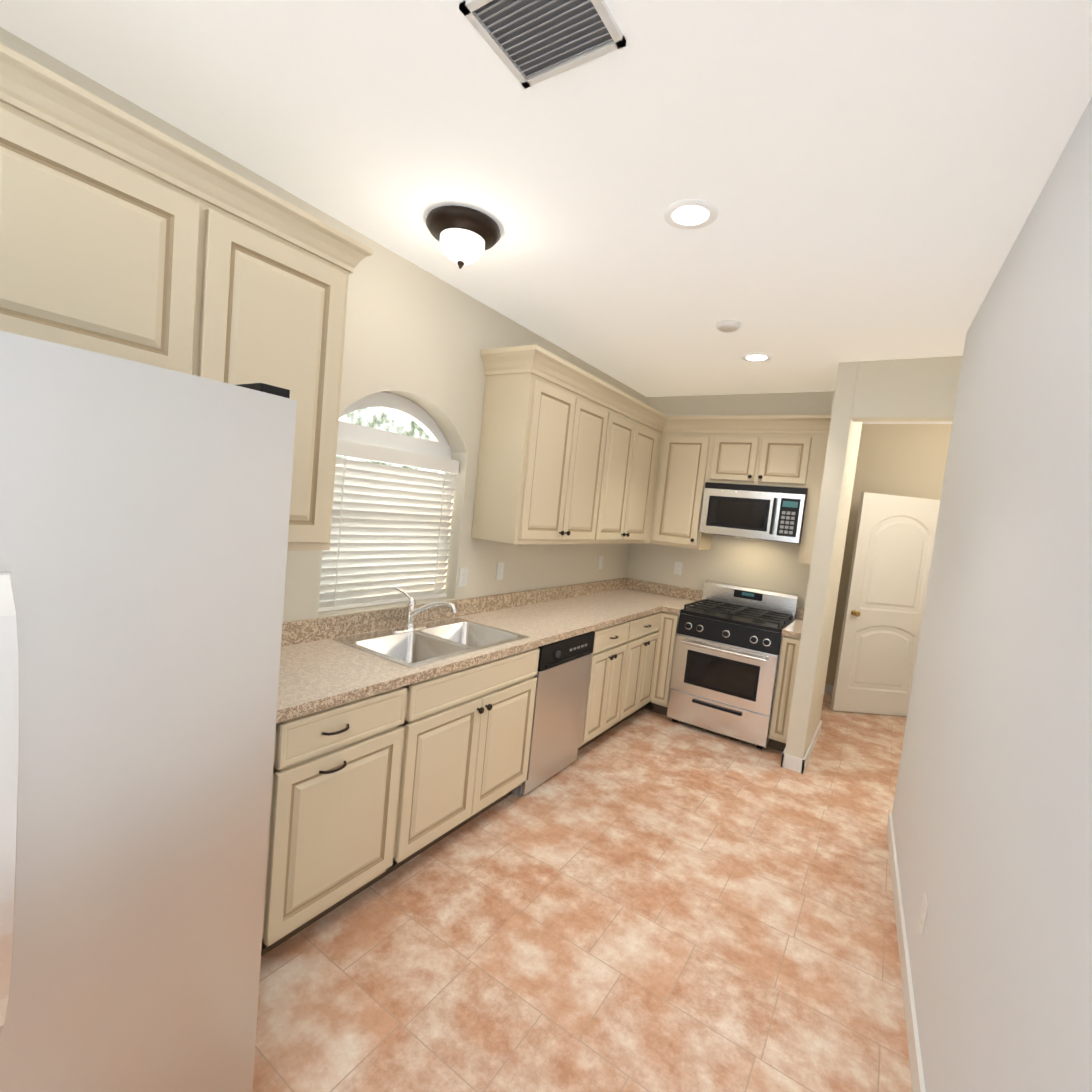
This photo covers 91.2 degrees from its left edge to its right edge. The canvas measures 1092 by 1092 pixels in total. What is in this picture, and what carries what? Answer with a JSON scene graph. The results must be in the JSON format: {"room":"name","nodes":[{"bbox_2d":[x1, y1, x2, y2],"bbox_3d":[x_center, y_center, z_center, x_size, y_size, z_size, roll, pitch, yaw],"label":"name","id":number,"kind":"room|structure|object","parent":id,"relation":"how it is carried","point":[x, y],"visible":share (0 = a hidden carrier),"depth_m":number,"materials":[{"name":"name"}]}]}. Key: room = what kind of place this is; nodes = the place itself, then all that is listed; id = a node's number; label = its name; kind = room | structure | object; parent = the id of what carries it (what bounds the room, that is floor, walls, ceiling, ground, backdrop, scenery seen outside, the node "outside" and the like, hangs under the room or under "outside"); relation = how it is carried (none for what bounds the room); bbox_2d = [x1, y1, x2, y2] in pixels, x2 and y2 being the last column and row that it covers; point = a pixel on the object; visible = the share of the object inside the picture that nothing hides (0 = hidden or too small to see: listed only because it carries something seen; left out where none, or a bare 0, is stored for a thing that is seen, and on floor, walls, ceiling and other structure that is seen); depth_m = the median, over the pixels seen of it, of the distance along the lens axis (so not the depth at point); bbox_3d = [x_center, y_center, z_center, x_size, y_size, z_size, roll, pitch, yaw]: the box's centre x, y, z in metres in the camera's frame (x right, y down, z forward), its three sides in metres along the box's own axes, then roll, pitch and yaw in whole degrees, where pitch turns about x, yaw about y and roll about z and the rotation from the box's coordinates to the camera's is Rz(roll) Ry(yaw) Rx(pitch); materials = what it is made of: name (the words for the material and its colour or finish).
{"room":"kitchen","nodes":[
{"label":"kitchen","id":0,"kind":"room"},
{"bbox_2d":[0,27,646,621],"bbox_3d":[-0.630,-0.048,3.170,0.200,2.750,8.050,9,5,33],"label":"wall","id":1,"kind":"structure","parent":0,"point":[418,335],"depth_m":2.83,"materials":[{"name":"beige paint"}]},
{"bbox_2d":[0,43,215,376],"bbox_3d":[-1.418,-0.754,1.182,0.489,0.608,0.993,9,5,33],"label":"upper cabinet","id":2,"kind":"object","parent":1,"relation":"attached to","point":[124,235],"depth_m":1.27,"materials":[{"name":"beige paint"}]},
{"bbox_2d":[204,163,359,550],"bbox_3d":[-1.038,-0.536,1.808,0.489,1.058,0.467,9,5,33],"label":"upper cabinet","id":3,"kind":"object","parent":1,"relation":"attached to","point":[278,293],"depth_m":1.67,"materials":[{"name":"beige paint"}]},
{"bbox_2d":[319,392,451,601],"bbox_3d":[-0.862,-0.250,2.861,0.054,1.106,0.896,9,5,33],"label":"window","id":4,"kind":"structure","parent":1,"relation":"in","point":[438,445],"depth_m":2.84,"materials":[{"name":"white plastic"}]},
{"bbox_2d":[318,439,459,611],"bbox_3d":[-0.821,-0.098,2.835,0.062,0.814,0.888,9,5,33],"label":"window blind","id":5,"kind":"object","parent":4,"relation":"attached to","point":[382,514],"visible":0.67,"depth_m":2.80,"materials":[{"name":"white plastic"}]},
{"bbox_2d":[458,567,467,586],"bbox_3d":[-0.500,0.188,3.230,0.007,0.114,0.070,9,5,33],"label":"light switch","id":6,"kind":"object","parent":1,"relation":"attached to","point":[463,574],"visible":1,"depth_m":3.22,"materials":[{"name":"white plastic"}]},
{"bbox_2d":[496,562,503,579],"bbox_3d":[-0.302,0.166,3.525,0.007,0.114,0.070,9,5,33],"label":"electrical outlet","id":7,"kind":"object","parent":1,"relation":"attached to","point":[499,570],"visible":1,"depth_m":3.52,"materials":[{"name":"white plastic"}]},
{"bbox_2d":[471,344,582,543],"bbox_3d":[-0.121,-0.577,3.316,0.349,1.100,0.481,9,5,33],"label":"upper cabinet","id":8,"kind":"object","parent":1,"relation":"attached to","point":[569,453],"depth_m":3.14,"materials":[{"name":"beige paint"}]},
{"bbox_2d":[567,372,614,543],"bbox_3d":[0.138,-0.580,3.707,0.349,1.100,0.458,9,5,33],"label":"upper cabinet","id":9,"kind":"object","parent":1,"relation":"attached to","point":[596,397],"depth_m":3.63,"materials":[{"name":"beige paint"}]},
{"bbox_2d":[598,556,602,568],"bbox_3d":[0.482,0.146,4.708,0.007,0.114,0.070,9,5,33],"label":"electrical outlet","id":10,"kind":"object","parent":1,"relation":"attached to","point":[600,563],"visible":1,"depth_m":4.70,"materials":[{"name":"white plastic"}]},
{"bbox_2d":[599,388,642,543],"bbox_3d":[0.390,-0.583,4.089,0.349,1.100,0.457,9,5,33],"label":"upper cabinet","id":11,"kind":"object","parent":1,"relation":"attached to","point":[625,410],"depth_m":4.02,"materials":[{"name":"beige paint"}]},
{"bbox_2d":[627,404,662,543],"bbox_3d":[0.639,-0.586,4.466,0.349,1.100,0.446,9,5,33],"label":"upper cabinet","id":12,"kind":"object","parent":1,"relation":"attached to","point":[647,446],"depth_m":4.40,"materials":[{"name":"beige paint"}]},
{"bbox_2d":[0,0,1091,423],"bbox_3d":[0.983,-1.241,2.095,3.750,0.100,8.050,9,5,33],"label":"ceiling","id":13,"kind":"structure","parent":0,"point":[868,178],"depth_m":1.65,"materials":[{"name":"white paint"}]},
{"bbox_2d":[426,205,500,268],"bbox_3d":[-0.349,-1.245,2.226,0.310,0.177,0.310,9,5,33],"label":"flush-mount light","id":14,"kind":"object","parent":13,"relation":"attached to","point":[462,235],"visible":1,"depth_m":2.15,"materials":[{"name":"brown metal"}]},
{"bbox_2d":[459,0,625,88],"bbox_3d":[-0.004,-1.222,1.255,0.300,0.012,0.260,9,5,33],"label":"ceiling vent","id":15,"kind":"object","parent":13,"relation":"in","point":[530,43],"visible":1,"depth_m":1.27,"materials":[{"name":"white metal"}]},
{"bbox_2d":[664,199,717,228],"bbox_3d":[0.534,-1.224,1.978,0.196,0.005,0.196,9,5,33],"label":"recessed light","id":16,"kind":"object","parent":13,"relation":"in","point":[690,214],"visible":1,"depth_m":1.97,"materials":[{"name":"white"}]},
{"bbox_2d":[716,319,740,331],"bbox_3d":[1.029,-1.237,3.017,0.130,0.034,0.130,9,5,33],"label":"smoke detector","id":17,"kind":"object","parent":13,"relation":"attached to","point":[728,325],"visible":1,"depth_m":2.98,"materials":[{"name":"white plastic"}]},
{"bbox_2d":[741,353,771,361],"bbox_3d":[1.403,-1.255,3.561,0.196,0.005,0.196,9,5,33],"label":"recessed light","id":18,"kind":"object","parent":13,"relation":"in","point":[756,357],"visible":1,"depth_m":3.55,"materials":[{"name":"white"}]},
{"bbox_2d":[252,693,912,1091],"bbox_3d":[0.698,1.587,2.305,3.750,0.100,8.050,9,5,33],"label":"floor","id":19,"kind":"structure","parent":0,"point":[646,899],"depth_m":2.03,"materials":[{"name":"tile"}]},
{"bbox_2d":[0,331,296,1091],"bbox_3d":[-1.221,0.517,1.069,0.958,1.822,0.935,9,5,33],"label":"refrigerator","id":20,"kind":"object","parent":19,"relation":"on","point":[144,517],"visible":1,"depth_m":0.98,"materials":[{"name":"grey metal"}]},
{"bbox_2d":[261,718,292,956],"bbox_3d":[-1.192,0.944,1.782,0.629,0.874,0.260,9,5,33],"label":"base cabinet","id":21,"kind":"object","parent":19,"relation":"on","point":[283,750],"depth_m":1.71,"materials":[{"name":"beige paint"}]},
{"bbox_2d":[281,681,420,943],"bbox_3d":[-0.988,0.942,2.090,0.629,0.874,0.600,9,5,33],"label":"base cabinet","id":22,"kind":"object","parent":19,"relation":"on","point":[368,791],"depth_m":1.93,"materials":[{"name":"beige paint"}]},
{"bbox_2d":[512,631,594,796],"bbox_3d":[-0.140,0.937,3.333,0.618,0.870,0.602,9,5,33],"label":"dishwasher","id":23,"kind":"object","parent":19,"relation":"on","point":[562,686],"visible":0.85,"depth_m":3.13,"materials":[{"name":"grey metal"}]},
{"bbox_2d":[501,611,664,750],"bbox_3d":[0.330,0.926,4.084,0.629,0.874,1.160,9,5,33],"label":"base cabinet","id":24,"kind":"object","parent":19,"relation":"on","point":[626,655],"depth_m":3.67,"materials":[{"name":"beige paint"}]},
{"bbox_2d":[276,578,691,722],"bbox_3d":[-0.077,0.441,3.329,0.660,0.402,4.078,9,5,33],"label":"countertop","id":25,"kind":"structure","parent":24,"relation":"on","point":[329,662],"depth_m":2.69,"materials":[{"name":"stone"}]},
{"bbox_2d":[389,586,457,632],"bbox_3d":[-0.624,0.336,2.720,0.330,0.213,0.230,9,5,33],"label":"faucet","id":26,"kind":"object","parent":25,"relation":"on","point":[404,619],"depth_m":2.76,"materials":[{"name":"silver metal"}]},
{"bbox_2d":[332,617,529,699],"bbox_3d":[-0.544,0.550,2.668,0.524,0.189,0.834,9,5,33],"label":"sink","id":27,"kind":"object","parent":25,"relation":"in","point":[417,646],"depth_m":2.68,"materials":[{"name":"silver metal"}]},
{"bbox_2d":[668,589,702,613],"bbox_3d":[1.196,0.467,4.552,0.117,0.138,0.633,9,5,33],"label":"countertop","id":28,"kind":"structure","parent":24,"relation":"on","point":[677,600],"depth_m":4.79,"materials":[{"name":"stone"}]},
{"bbox_2d":[782,607,804,638],"bbox_3d":[1.934,0.578,4.065,0.141,0.138,0.633,9,5,33],"label":"countertop","id":29,"kind":"structure","parent":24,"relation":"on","point":[794,629],"depth_m":3.98,"materials":[{"name":"stone"}]},
{"bbox_2d":[653,612,679,710],"bbox_3d":[0.800,0.919,4.815,0.608,0.874,0.638,9,5,33],"label":"base cabinet","id":30,"kind":"object","parent":19,"relation":"on","point":[668,637],"depth_m":4.33,"materials":[{"name":"beige paint"}]},
{"bbox_2d":[667,580,798,748],"bbox_3d":[1.492,0.905,4.297,0.754,1.118,0.702,9,5,33],"label":"stove","id":31,"kind":"object","parent":19,"relation":"on","point":[726,656],"visible":1,"depth_m":4.09,"materials":[{"name":"silver metal"}]},
{"bbox_2d":[626,391,861,723],"bbox_3d":[1.604,0.060,4.751,1.800,2.750,0.150,9,5,33],"label":"wall","id":32,"kind":"structure","parent":0,"point":[765,564],"depth_m":4.62,"materials":[{"name":"beige paint"}]},
{"bbox_2d":[674,562,682,574],"bbox_3d":[1.214,0.205,4.915,0.070,0.114,0.007,9,5,33],"label":"electrical outlet","id":33,"kind":"object","parent":32,"relation":"attached to","point":[678,568],"visible":1,"depth_m":4.91,"materials":[{"name":"white plastic"}]},
{"bbox_2d":[651,416,714,549],"bbox_3d":[1.236,-0.542,4.688,0.450,1.100,0.349,9,5,33],"label":"upper cabinet","id":34,"kind":"object","parent":32,"relation":"attached to","point":[685,464],"depth_m":4.53,"materials":[{"name":"beige paint"}]},
{"bbox_2d":[707,415,826,491],"bbox_3d":[1.766,-0.748,4.337,0.760,0.533,0.349,9,5,33],"label":"upper cabinet","id":35,"kind":"object","parent":32,"relation":"attached to","point":[765,450],"depth_m":4.15,"materials":[{"name":"beige paint"}]},
{"bbox_2d":[699,482,807,543],"bbox_3d":[1.694,-0.270,4.337,0.754,0.417,0.432,9,5,33],"label":"microwave","id":36,"kind":"object","parent":35,"relation":"attached to","point":[773,513],"visible":1,"depth_m":4.17,"materials":[{"name":"grey metal"}]},
{"bbox_2d":[785,361,860,758],"bbox_3d":[2.043,0.167,3.898,0.115,2.750,0.790,9,5,33],"label":"wall","id":37,"kind":"structure","parent":0,"point":[840,458],"depth_m":3.60,"materials":[{"name":"beige paint"}]},
{"bbox_2d":[794,720,821,773],"bbox_3d":[1.983,1.491,4.016,0.043,0.095,0.930,9,5,33],"label":"baseboard","id":38,"kind":"structure","parent":37,"relation":"attached to","point":[800,765],"depth_m":3.76,"materials":[{"name":"white wood"}]},
{"bbox_2d":[825,424,951,685],"bbox_3d":[3.101,0.159,5.441,3.550,2.750,0.150,9,5,33],"label":"wall","id":39,"kind":"structure","parent":0,"point":[908,460],"depth_m":5.18,"materials":[{"name":"beige paint"}]},
{"bbox_2d":[824,684,833,694],"bbox_3d":[2.857,1.467,5.513,3.389,0.095,0.013,9,5,33],"label":"baseboard","id":40,"kind":"structure","parent":39,"relation":"attached to","point":[828,689],"depth_m":5.48,"materials":[{"name":"white"}]},
{"bbox_2d":[830,492,939,715],"bbox_3d":[3.162,0.558,4.929,0.673,2.030,0.542,9,5,33],"label":"hall door","id":41,"kind":"structure","parent":39,"relation":"in","point":[887,584],"depth_m":4.92,"materials":[{"name":"white paint"}]},
{"bbox_2d":[851,356,962,421],"bbox_3d":[2.694,-0.909,3.070,1.599,0.359,0.140,9,5,33],"label":"header beam","id":42,"kind":"structure","parent":0,"point":[912,390],"depth_m":3.30,"materials":[{"name":"beige paint"}]},
{"bbox_2d":[892,97,1091,1091],"bbox_3d":[0.840,0.288,0.643,0.450,2.750,5.150,9,5,33],"label":"wall","id":43,"kind":"structure","parent":0,"point":[992,816],"depth_m":0.69,"materials":[{"name":"white paint"}]},
{"bbox_2d":[887,813,925,1091],"bbox_3d":[0.640,1.595,0.794,0.305,0.095,5.161,9,5,33],"label":"baseboard","id":44,"kind":"structure","parent":43,"relation":"attached to","point":[917,1075],"depth_m":1.88,"materials":[{"name":"white wood"}]},
{"bbox_2d":[919,893,927,936],"bbox_3d":[1.297,1.268,1.840,0.007,0.114,0.070,8,5,30],"label":"electrical outlet","id":45,"kind":"object","parent":43,"relation":"attached to","point":[924,907],"visible":1,"depth_m":1.83,"materials":[{"name":"white plastic"}]},
{"label":"outside","id":46,"kind":"structure","parent":0,"visible":0},
{"bbox_2d":[322,407,437,592],"bbox_3d":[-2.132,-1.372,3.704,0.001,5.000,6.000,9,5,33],"label":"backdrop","id":47,"kind":"structure","parent":46,"point":[385,419],"depth_m":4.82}
]}

